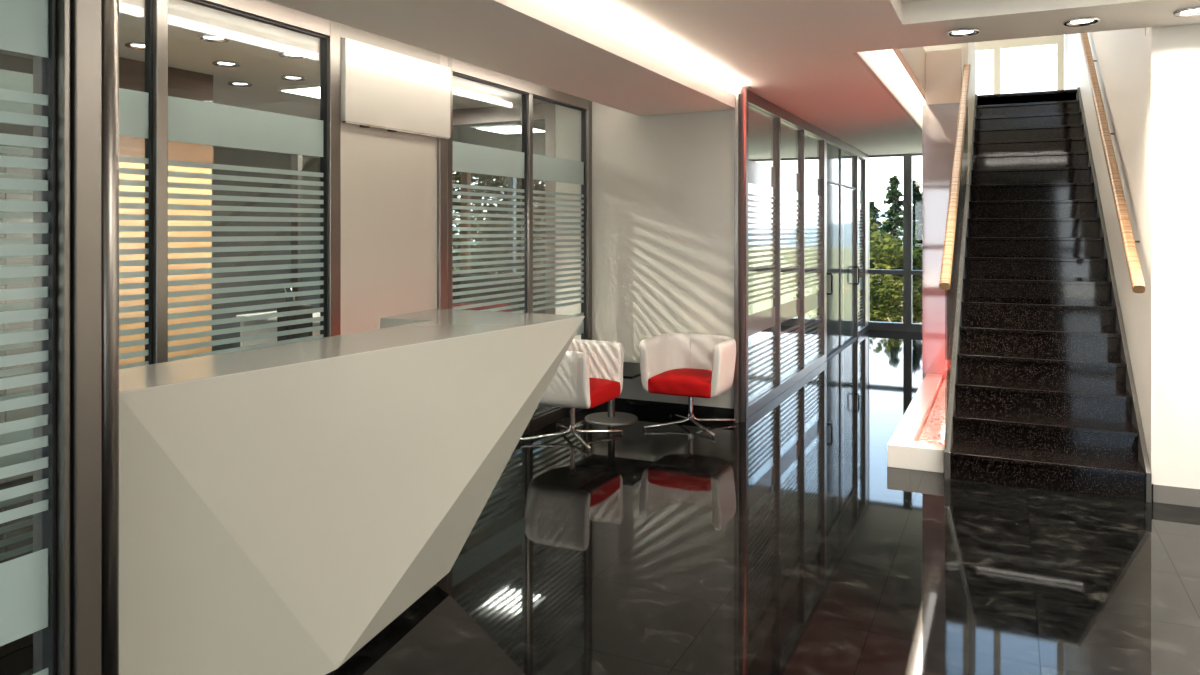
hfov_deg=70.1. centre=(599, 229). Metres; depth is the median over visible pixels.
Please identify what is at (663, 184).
wall
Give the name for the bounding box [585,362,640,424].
side table
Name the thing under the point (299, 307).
office chair
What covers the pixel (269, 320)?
office desk
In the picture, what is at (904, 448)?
planter
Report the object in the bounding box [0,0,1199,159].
ceiling
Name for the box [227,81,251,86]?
recessed light
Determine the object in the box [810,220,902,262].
tree
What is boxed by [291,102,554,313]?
divider
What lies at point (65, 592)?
glass wall
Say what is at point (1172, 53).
wall
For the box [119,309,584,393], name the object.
countertop
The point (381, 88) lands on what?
wall panel
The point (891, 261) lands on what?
tree
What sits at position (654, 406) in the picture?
baseboard
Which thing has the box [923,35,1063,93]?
window
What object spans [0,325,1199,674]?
floor
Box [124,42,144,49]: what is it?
recessed light
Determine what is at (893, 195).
conifer
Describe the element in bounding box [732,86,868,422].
glass wall
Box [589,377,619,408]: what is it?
seat cushion
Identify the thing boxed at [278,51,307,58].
recessed light
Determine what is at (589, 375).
tub chair
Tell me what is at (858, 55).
trim
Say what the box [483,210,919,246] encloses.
hills
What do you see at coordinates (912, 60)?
wall
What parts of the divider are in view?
rail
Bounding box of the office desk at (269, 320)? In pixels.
[236,311,319,346]
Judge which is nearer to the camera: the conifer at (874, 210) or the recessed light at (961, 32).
the recessed light at (961, 32)
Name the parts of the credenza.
door, door, door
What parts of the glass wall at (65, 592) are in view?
post, post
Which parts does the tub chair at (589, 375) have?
leg, leg, leg, leg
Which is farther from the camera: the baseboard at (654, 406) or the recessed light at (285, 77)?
the baseboard at (654, 406)
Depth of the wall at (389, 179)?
5.03 m
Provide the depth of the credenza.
11.75 m
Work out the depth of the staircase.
6.29 m
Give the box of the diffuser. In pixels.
[283,87,319,97]
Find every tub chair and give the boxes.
[520,339,623,450]
[639,333,735,437]
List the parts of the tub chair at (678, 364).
leg, leg, leg, leg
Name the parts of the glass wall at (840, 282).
frame, round post, rail, rail, pull handle, door, door rail, door post, door, pull handle, rail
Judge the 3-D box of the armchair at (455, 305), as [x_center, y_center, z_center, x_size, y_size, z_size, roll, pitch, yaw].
[-1.352,1.202,9.627,0.667,0.695,0.602,0,0,-9]
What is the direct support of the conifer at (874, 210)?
on the ground
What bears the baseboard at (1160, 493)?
attached to the wall at (1172, 53)
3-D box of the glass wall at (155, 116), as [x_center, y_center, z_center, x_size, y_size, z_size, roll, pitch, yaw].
[-1.259,0.200,5.087,0.074,2.700,5.385,0,0,25]
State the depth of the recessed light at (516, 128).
9.63 m
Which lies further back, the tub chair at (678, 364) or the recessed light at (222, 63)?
the tub chair at (678, 364)
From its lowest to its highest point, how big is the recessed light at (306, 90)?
0.024 m
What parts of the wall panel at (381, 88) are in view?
underside trim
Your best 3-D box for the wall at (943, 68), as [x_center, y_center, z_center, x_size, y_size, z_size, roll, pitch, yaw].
[3.356,-1.480,8.348,0.325,0.520,0.140,0,0,25]
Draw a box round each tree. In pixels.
[453,172,520,274]
[453,172,544,275]
[453,176,544,275]
[781,226,818,292]
[792,217,921,321]
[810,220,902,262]
[858,231,921,322]
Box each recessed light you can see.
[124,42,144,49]
[197,34,229,41]
[212,60,239,66]
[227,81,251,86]
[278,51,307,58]
[278,84,319,97]
[280,75,305,80]
[477,124,544,133]
[946,28,979,36]
[1063,17,1100,26]
[1173,6,1199,16]
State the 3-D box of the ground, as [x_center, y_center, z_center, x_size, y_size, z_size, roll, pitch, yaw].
[58.904,4.650,123.773,180.000,0.200,245.850,0,0,25]
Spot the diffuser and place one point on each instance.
(306, 91)
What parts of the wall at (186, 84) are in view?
oak panel, oak panel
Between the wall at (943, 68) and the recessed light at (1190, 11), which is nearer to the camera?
the recessed light at (1190, 11)
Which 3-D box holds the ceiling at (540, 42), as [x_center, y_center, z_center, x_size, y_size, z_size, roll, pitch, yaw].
[-1.776,-1.062,1.875,0.880,0.175,11.660,0,0,25]
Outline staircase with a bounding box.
[939,33,1151,502]
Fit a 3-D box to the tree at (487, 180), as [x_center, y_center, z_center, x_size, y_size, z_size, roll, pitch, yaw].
[-1.654,0.958,21.005,5.289,7.192,5.415,0,0,-34]
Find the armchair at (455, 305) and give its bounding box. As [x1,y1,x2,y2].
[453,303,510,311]
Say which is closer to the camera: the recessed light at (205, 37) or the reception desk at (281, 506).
the reception desk at (281, 506)
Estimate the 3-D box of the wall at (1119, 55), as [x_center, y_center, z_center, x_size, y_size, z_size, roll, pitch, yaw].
[4.978,-1.250,8.595,0.117,5.600,7.800,0,0,25]
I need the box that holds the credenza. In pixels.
[453,274,544,313]
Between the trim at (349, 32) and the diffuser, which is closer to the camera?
the trim at (349, 32)
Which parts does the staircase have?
handrail, balustrade glass, handrail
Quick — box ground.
[454,247,921,322]
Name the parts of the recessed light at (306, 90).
frame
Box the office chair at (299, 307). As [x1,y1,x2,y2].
[277,288,312,340]
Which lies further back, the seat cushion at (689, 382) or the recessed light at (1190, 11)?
the seat cushion at (689, 382)
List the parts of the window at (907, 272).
sill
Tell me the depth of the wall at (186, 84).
6.09 m
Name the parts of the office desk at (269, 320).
panel, modesty panel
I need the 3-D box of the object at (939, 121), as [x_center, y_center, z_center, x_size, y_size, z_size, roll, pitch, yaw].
[3.321,0.165,8.307,0.352,2.770,0.035,0,0,25]
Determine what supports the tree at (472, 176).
on the ground
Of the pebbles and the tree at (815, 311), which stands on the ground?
the tree at (815, 311)
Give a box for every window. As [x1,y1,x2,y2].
[453,153,921,331]
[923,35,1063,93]
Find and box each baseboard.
[599,398,733,418]
[1152,484,1199,506]
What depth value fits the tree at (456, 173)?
26.33 m
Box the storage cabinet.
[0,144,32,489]
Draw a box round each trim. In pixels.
[341,24,439,64]
[853,52,921,131]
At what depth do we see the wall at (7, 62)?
5.67 m
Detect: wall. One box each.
[0,0,118,674]
[0,0,591,657]
[0,53,32,135]
[119,57,212,364]
[212,147,319,340]
[341,123,436,334]
[555,89,736,408]
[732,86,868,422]
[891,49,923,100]
[892,47,924,99]
[925,48,961,104]
[1065,28,1145,434]
[1145,24,1199,488]
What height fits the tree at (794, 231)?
5.026 m
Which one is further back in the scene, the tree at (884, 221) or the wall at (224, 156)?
the tree at (884, 221)
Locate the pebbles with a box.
[919,380,944,443]
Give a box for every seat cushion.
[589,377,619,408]
[648,368,711,397]
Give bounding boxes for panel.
[341,38,449,138]
[827,143,854,187]
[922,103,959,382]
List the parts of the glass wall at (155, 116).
rail, rail, rail, rail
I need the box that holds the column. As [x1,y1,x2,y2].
[461,172,470,274]
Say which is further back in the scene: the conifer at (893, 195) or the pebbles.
the conifer at (893, 195)
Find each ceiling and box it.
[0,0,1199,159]
[266,0,734,115]
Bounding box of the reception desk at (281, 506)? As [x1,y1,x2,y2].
[119,309,584,674]
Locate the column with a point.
(465, 176)
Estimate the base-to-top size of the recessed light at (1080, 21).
0.014 m
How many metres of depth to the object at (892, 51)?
8.58 m
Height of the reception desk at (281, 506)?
1.100 m
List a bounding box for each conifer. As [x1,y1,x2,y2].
[870,201,884,288]
[877,175,902,305]
[880,177,921,322]
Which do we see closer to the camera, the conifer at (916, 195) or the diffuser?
the diffuser
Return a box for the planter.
[887,374,943,472]

